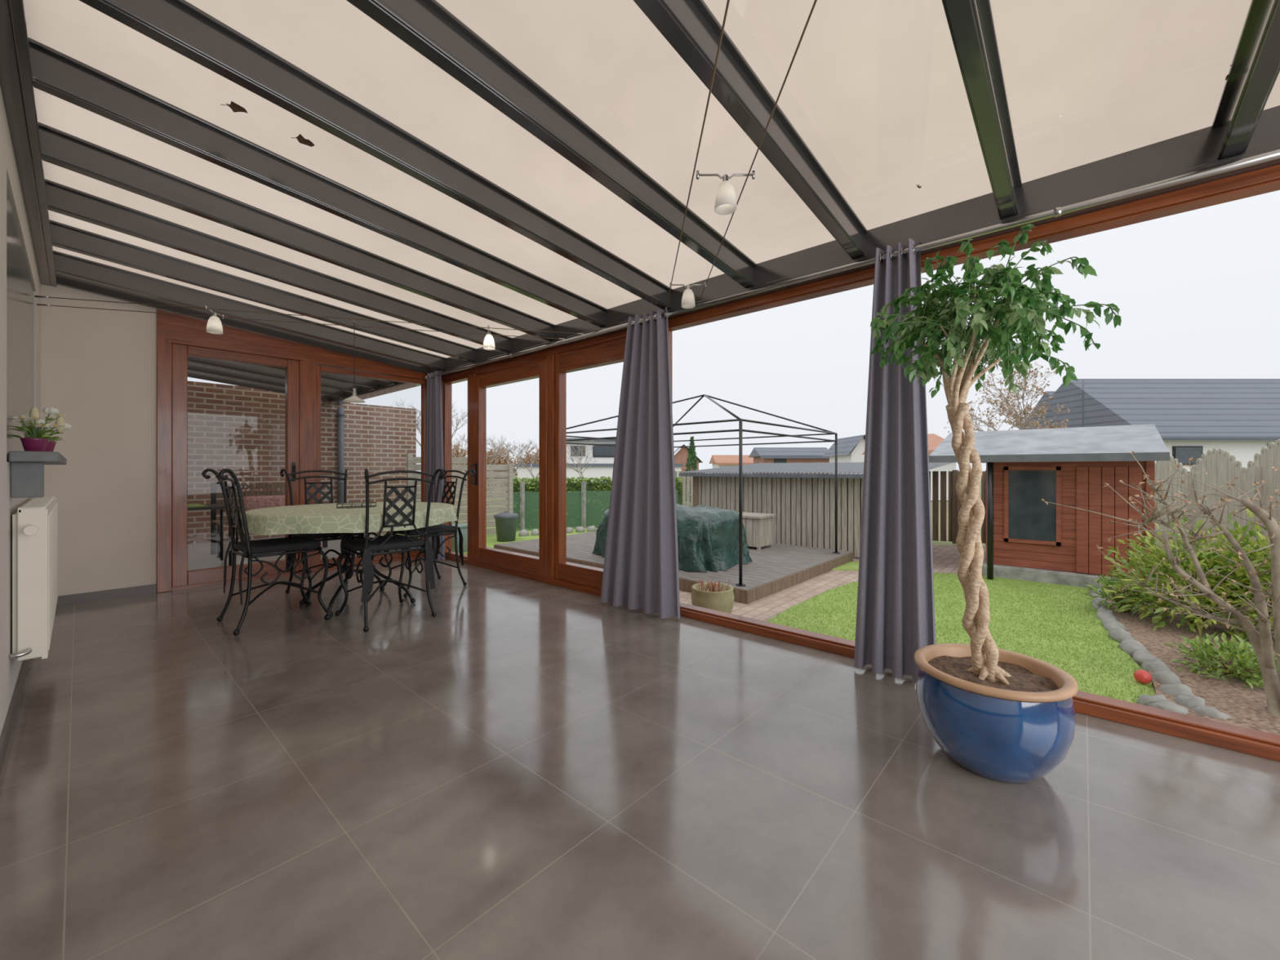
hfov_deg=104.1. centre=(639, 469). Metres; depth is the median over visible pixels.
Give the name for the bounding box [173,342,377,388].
trim
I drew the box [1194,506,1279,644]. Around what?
shrub
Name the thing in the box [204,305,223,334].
spotlight
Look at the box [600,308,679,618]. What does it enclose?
curtain
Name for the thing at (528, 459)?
bush
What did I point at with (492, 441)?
bare tree
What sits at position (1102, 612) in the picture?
edging stone
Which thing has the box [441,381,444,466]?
trim
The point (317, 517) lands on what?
tablecloth
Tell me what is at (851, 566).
lawn strip
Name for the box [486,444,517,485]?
bush
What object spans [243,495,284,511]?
cushion
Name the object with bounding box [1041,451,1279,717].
bush
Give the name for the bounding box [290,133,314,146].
dead leaf
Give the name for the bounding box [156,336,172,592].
trim
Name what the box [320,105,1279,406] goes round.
beam
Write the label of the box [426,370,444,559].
curtain
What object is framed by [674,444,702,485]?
house
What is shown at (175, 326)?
trim
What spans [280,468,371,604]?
dining chair
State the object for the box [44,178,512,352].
ceiling beam
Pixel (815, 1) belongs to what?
cable
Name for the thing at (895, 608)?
curtain
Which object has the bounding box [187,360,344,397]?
rafter
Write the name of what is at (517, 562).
door
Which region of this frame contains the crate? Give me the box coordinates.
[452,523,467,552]
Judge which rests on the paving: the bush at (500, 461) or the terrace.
the terrace
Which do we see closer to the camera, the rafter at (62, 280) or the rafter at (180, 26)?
the rafter at (180, 26)
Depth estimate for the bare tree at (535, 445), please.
21.83 m
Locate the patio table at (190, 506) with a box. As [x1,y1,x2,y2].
[187,503,234,565]
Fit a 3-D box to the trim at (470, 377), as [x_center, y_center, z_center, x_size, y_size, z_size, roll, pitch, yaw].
[-1.821,-0.025,5.524,0.140,2.050,0.120,0,0,42]
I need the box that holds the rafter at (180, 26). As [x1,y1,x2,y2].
[79,0,673,310]
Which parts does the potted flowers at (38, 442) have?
pot, stem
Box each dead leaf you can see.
[220,101,248,113]
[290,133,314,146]
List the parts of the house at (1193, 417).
pane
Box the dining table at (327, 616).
[298,531,415,620]
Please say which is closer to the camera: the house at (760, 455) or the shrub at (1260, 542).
the shrub at (1260, 542)
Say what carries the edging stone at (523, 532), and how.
on the lawn at (491, 540)
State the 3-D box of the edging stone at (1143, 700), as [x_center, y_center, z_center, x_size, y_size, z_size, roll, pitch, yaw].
[2.693,1.230,2.615,0.171,0.101,0.123,0,0,-16]
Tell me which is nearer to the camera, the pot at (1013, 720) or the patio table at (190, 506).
the pot at (1013, 720)
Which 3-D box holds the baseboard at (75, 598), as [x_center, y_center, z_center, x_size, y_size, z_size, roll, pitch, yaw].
[-4.319,1.012,4.013,0.012,0.075,0.618,0,0,42]
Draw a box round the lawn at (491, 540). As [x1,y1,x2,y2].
[382,527,597,555]
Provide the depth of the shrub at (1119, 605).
4.25 m
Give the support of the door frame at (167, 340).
attached to the wall at (99, 366)
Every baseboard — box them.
[0,658,30,775]
[56,583,156,606]
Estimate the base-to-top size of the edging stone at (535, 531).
0.156 m
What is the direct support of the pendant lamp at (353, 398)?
hanging from the cable at (39, 296)
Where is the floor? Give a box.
[0,557,1279,959]
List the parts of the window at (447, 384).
rail, rail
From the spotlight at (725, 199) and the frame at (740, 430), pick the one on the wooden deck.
the frame at (740, 430)
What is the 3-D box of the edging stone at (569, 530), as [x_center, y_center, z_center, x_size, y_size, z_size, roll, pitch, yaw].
[-1.385,1.205,9.693,0.170,0.169,0.192,0,0,42]
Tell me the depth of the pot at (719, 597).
4.01 m
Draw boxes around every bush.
[452,443,467,485]
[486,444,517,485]
[514,446,538,477]
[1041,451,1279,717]
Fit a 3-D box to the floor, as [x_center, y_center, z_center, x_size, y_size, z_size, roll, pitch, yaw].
[-0.512,1.150,2.194,8.280,0.200,3.400,0,0,42]
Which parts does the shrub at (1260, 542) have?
stem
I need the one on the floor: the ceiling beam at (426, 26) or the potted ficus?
the potted ficus
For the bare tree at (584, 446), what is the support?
on the ground at (947, 542)
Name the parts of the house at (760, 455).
pane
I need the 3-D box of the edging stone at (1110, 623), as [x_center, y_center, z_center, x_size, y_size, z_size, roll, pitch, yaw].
[3.686,1.234,3.886,0.126,0.138,0.370,0,0,30]
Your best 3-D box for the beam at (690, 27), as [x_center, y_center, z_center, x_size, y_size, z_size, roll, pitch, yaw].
[0.208,-1.350,1.601,0.096,0.421,2.963,0,0,42]
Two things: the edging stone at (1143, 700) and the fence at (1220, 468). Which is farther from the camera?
the fence at (1220, 468)
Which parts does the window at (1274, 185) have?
rail, rail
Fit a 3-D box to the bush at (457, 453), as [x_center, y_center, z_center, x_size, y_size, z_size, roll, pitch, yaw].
[-12.180,-0.105,32.994,2.751,3.371,2.735,0,0,23]
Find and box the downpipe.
[337,406,344,502]
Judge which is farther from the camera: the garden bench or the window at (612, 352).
the garden bench
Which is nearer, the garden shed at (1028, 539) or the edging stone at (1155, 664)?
the edging stone at (1155, 664)
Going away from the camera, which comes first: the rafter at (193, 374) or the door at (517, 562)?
the door at (517, 562)
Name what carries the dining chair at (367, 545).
on the floor
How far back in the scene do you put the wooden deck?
6.00 m
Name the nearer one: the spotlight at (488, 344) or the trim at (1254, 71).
the trim at (1254, 71)
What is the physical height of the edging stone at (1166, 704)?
0.105 m
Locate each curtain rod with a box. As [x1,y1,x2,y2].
[424,315,649,379]
[653,148,1279,320]
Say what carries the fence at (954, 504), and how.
on the ground at (947, 542)
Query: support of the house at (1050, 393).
on the ground at (947, 542)
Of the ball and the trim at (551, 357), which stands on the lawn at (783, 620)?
the ball
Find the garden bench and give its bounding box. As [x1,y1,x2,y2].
[210,482,327,558]
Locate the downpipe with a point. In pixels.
(340, 414)
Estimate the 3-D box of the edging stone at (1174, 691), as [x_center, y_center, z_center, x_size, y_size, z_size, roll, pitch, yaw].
[2.915,1.232,2.696,0.146,0.135,0.155,0,0,-9]
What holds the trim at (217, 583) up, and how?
attached to the wall at (99, 366)
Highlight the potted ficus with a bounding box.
[870,223,1121,783]
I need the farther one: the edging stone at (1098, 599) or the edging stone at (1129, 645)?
the edging stone at (1098, 599)
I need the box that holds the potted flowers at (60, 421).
[18,407,71,451]
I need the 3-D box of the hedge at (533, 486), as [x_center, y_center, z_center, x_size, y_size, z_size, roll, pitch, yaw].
[-0.914,0.693,10.978,4.099,1.115,0.473,0,0,-18]
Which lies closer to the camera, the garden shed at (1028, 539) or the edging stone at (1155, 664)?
the edging stone at (1155, 664)
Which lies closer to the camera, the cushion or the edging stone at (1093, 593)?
the edging stone at (1093, 593)
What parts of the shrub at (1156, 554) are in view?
stem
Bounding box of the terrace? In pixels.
[187,533,420,570]
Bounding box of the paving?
[679,544,1216,668]
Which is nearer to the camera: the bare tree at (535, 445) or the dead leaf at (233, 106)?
the dead leaf at (233, 106)
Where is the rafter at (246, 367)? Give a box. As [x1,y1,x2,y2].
[187,355,359,393]
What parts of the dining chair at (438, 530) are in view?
leg, leg, seat frame, seat, leg, post, panel, rail, leg, post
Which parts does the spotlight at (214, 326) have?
lamp shade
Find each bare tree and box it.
[390,400,467,446]
[452,432,496,493]
[466,438,512,493]
[486,434,537,481]
[502,439,538,477]
[566,440,597,477]
[943,361,1070,432]
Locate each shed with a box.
[679,462,955,557]
[928,424,1169,591]
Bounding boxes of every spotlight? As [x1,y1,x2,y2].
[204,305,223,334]
[483,325,494,350]
[669,282,706,308]
[696,170,755,214]
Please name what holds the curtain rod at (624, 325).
attached to the beam at (1199, 149)
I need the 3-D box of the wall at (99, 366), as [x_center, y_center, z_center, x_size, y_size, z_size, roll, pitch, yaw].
[-4.357,-0.251,4.039,0.080,2.601,0.630,0,0,42]
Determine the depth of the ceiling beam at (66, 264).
4.26 m
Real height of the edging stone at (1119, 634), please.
0.136 m
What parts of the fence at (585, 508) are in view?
post, post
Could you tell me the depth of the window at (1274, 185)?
2.15 m
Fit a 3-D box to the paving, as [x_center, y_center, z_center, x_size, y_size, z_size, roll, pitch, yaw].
[1.307,1.267,7.192,12.200,0.026,6.510,0,0,42]
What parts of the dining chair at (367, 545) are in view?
leg, leg, post, seat frame, seat, panel, rail, leg, leg, post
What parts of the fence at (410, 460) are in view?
post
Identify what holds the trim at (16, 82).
attached to the wall at (10, 668)
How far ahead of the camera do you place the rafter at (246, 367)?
6.57 m
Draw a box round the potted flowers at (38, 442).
[9,413,66,451]
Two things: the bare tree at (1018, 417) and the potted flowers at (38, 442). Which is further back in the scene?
the bare tree at (1018, 417)
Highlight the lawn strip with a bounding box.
[831,561,858,570]
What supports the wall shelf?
attached to the wall at (10, 668)
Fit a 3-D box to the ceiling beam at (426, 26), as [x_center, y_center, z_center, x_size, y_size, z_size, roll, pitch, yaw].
[-0.283,-1.350,2.037,0.096,0.421,2.963,0,0,42]
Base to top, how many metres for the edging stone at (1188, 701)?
0.122 m
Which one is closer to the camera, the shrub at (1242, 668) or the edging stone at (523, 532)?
the shrub at (1242, 668)
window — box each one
[316,365,426,568]
[444,375,467,559]
[555,337,626,589]
[668,178,1279,746]
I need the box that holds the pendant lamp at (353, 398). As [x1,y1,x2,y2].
[342,317,365,403]
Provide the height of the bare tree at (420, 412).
4.032 m
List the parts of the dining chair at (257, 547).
post, rail, leg, panel, post, leg, seat, seat frame, leg, leg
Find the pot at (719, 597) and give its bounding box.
[690,578,733,613]
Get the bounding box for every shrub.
[1080,564,1159,617]
[1100,511,1274,639]
[1164,631,1278,689]
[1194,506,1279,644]
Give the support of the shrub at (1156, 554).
on the garden bed
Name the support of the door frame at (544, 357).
attached to the door at (517, 562)
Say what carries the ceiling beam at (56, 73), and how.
attached to the wall at (10, 668)
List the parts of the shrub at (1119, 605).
stem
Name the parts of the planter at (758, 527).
lid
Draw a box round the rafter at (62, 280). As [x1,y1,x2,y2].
[55,273,430,373]
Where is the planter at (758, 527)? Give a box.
[737,511,776,550]
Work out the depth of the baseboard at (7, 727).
2.03 m
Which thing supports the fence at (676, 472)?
on the ground at (947, 542)
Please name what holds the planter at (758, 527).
on the wooden deck
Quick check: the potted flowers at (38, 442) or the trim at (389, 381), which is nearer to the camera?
the potted flowers at (38, 442)
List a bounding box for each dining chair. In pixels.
[201,468,333,635]
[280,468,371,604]
[334,468,444,631]
[382,468,475,597]
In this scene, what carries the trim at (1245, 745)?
on the floor
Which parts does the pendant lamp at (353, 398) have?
lamp shade, cord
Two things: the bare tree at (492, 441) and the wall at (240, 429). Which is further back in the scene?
the bare tree at (492, 441)
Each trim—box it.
[0,0,57,287]
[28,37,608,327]
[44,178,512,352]
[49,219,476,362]
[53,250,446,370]
[156,308,426,380]
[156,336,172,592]
[172,554,424,591]
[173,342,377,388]
[299,359,316,573]
[316,364,397,383]
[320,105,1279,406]
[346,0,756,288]
[441,164,1279,381]
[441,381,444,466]
[444,553,1279,761]
[467,373,475,560]
[546,354,555,579]
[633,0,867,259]
[941,0,1022,218]
[1211,0,1279,159]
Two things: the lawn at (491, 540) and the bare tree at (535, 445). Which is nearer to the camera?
the lawn at (491, 540)
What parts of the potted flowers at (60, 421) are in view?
stem, pot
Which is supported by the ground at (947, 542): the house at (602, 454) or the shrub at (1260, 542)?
the house at (602, 454)
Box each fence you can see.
[405,453,467,536]
[486,463,513,534]
[513,481,678,530]
[675,470,705,507]
[928,470,986,545]
[1155,439,1279,563]
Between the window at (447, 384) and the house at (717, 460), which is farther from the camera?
the house at (717, 460)
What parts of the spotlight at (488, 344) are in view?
lamp shade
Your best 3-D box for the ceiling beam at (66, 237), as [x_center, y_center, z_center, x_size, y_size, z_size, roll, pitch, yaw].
[-2.737,-1.350,4.217,0.096,0.421,2.963,0,0,42]
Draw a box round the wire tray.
[336,502,377,508]
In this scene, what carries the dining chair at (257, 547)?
on the floor
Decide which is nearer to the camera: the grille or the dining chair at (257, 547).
the grille
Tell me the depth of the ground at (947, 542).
13.14 m
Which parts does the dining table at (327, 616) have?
leg, leg, leg, leg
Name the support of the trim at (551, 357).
on the trim at (1245, 745)
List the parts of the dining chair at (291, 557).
post, leg, leg, rail, panel, seat, seat frame, post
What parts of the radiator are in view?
panel, panel, panel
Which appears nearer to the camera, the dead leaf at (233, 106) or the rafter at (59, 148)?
the dead leaf at (233, 106)
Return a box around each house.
[515,463,683,484]
[566,438,615,463]
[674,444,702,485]
[709,454,753,473]
[748,447,829,474]
[822,434,865,474]
[861,433,955,500]
[1018,391,1055,430]
[1022,378,1279,471]
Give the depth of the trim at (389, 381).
6.53 m
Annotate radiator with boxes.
[9,496,57,661]
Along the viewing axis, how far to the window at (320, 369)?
5.59 m
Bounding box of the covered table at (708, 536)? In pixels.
[591,503,752,572]
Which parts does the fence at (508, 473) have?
post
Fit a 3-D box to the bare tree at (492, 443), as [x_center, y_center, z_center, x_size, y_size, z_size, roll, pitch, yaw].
[-6.487,-0.078,21.568,1.564,2.656,2.161,0,0,44]
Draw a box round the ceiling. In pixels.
[23,0,1279,357]
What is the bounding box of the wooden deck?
[493,531,853,604]
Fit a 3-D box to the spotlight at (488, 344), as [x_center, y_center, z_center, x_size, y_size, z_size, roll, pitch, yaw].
[-1.210,-1.046,4.001,0.090,0.157,0.207,0,0,7]
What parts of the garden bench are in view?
leg, leg, seat, backrest, leg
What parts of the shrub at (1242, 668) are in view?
stem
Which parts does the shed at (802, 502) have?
post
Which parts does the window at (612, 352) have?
rail, rail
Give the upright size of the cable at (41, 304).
0.015 m
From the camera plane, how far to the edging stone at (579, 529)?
9.75 m
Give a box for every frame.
[166,338,303,360]
[475,355,546,376]
[537,394,839,586]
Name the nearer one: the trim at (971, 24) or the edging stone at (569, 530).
the trim at (971, 24)
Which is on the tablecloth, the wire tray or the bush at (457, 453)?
the wire tray
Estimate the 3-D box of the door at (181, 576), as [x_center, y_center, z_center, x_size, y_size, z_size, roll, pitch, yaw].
[-3.736,-0.035,4.660,0.153,2.110,0.935,0,0,42]
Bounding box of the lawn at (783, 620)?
[766,573,1155,703]
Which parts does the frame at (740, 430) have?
post, post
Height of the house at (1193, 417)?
5.520 m
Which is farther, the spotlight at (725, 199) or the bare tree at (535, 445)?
the bare tree at (535, 445)
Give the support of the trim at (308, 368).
attached to the wall at (99, 366)
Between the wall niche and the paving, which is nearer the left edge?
the wall niche
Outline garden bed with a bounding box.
[1106,567,1279,735]
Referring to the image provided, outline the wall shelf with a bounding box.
[8,450,66,497]
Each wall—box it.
[0,86,40,736]
[40,284,156,595]
[187,381,416,544]
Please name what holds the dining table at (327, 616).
on the floor
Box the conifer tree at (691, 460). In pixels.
[683,435,699,506]
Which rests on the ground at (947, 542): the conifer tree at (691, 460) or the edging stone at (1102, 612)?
the conifer tree at (691, 460)
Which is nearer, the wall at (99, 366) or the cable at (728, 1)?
the cable at (728, 1)
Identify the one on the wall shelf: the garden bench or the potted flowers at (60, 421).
the potted flowers at (60, 421)
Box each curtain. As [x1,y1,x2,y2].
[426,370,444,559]
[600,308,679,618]
[853,238,935,683]
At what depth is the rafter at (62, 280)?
4.58 m
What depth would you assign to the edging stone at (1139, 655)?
3.19 m
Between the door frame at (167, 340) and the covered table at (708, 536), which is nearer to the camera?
the door frame at (167, 340)
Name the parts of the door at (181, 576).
rail, rail, handle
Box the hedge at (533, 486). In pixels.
[504,475,683,506]
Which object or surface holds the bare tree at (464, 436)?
on the ground at (947, 542)
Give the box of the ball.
[1133,669,1151,684]
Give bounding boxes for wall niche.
[6,183,34,462]
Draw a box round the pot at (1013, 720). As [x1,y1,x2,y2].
[914,643,1078,783]
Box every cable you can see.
[34,295,585,334]
[36,303,565,339]
[664,0,729,311]
[697,0,817,303]
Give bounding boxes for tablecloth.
[240,502,457,535]
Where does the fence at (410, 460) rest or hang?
on the lawn at (491, 540)
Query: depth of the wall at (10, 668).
1.99 m
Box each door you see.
[172,342,299,587]
[471,360,546,577]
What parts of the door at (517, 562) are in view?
handle, rail, rail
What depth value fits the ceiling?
1.94 m
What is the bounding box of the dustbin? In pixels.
[493,511,518,542]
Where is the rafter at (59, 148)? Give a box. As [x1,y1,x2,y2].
[38,121,555,341]
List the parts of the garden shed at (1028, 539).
porch post, pane, door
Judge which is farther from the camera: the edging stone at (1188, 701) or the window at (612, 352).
the window at (612, 352)
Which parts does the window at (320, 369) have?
rail, rail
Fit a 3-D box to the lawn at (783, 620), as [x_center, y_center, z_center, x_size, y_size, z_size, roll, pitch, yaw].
[2.763,1.244,4.360,2.256,0.019,4.189,0,0,42]
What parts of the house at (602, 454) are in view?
pane, pane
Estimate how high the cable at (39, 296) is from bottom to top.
0.015 m
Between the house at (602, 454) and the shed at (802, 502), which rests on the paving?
the shed at (802, 502)
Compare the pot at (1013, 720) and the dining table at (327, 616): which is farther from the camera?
the dining table at (327, 616)
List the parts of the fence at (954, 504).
post, post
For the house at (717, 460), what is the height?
2.605 m
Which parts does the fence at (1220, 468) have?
post, post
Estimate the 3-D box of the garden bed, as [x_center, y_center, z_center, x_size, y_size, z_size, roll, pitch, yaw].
[4.754,1.234,3.816,1.760,0.039,5.980,0,0,42]
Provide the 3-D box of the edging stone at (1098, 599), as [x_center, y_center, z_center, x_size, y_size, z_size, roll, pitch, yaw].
[4.173,1.231,4.518,0.128,0.135,0.515,0,0,42]
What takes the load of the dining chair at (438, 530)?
on the floor
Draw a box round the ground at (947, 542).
[416,475,1189,565]
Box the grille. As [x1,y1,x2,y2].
[17,496,54,512]
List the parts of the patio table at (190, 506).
leg, leg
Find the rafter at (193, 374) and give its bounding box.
[187,369,330,401]
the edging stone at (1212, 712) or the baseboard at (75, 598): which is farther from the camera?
the baseboard at (75, 598)
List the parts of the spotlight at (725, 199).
lamp shade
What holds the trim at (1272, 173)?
attached to the beam at (1199, 149)
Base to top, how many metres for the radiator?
0.650 m
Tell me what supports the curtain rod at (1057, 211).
attached to the beam at (1199, 149)
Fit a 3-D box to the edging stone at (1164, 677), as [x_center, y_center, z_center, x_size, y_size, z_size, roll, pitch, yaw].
[3.029,1.228,2.863,0.119,0.144,0.234,0,0,42]
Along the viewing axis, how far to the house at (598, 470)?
27.00 m
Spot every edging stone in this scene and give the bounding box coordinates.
[518,528,528,536]
[530,528,538,535]
[566,527,573,533]
[575,526,585,532]
[586,525,596,531]
[1088,587,1106,598]
[1091,596,1110,608]
[1096,607,1117,620]
[1102,616,1127,631]
[1107,627,1133,643]
[1118,637,1148,657]
[1132,648,1156,666]
[1136,693,1168,706]
[1141,657,1173,672]
[1146,699,1188,714]
[1152,670,1182,684]
[1158,684,1196,697]
[1173,694,1205,707]
[1190,705,1231,719]
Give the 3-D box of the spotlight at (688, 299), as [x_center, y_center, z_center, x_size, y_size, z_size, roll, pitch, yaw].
[0.290,-1.052,3.000,0.209,0.144,0.081,0,0,20]
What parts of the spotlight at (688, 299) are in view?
lamp shade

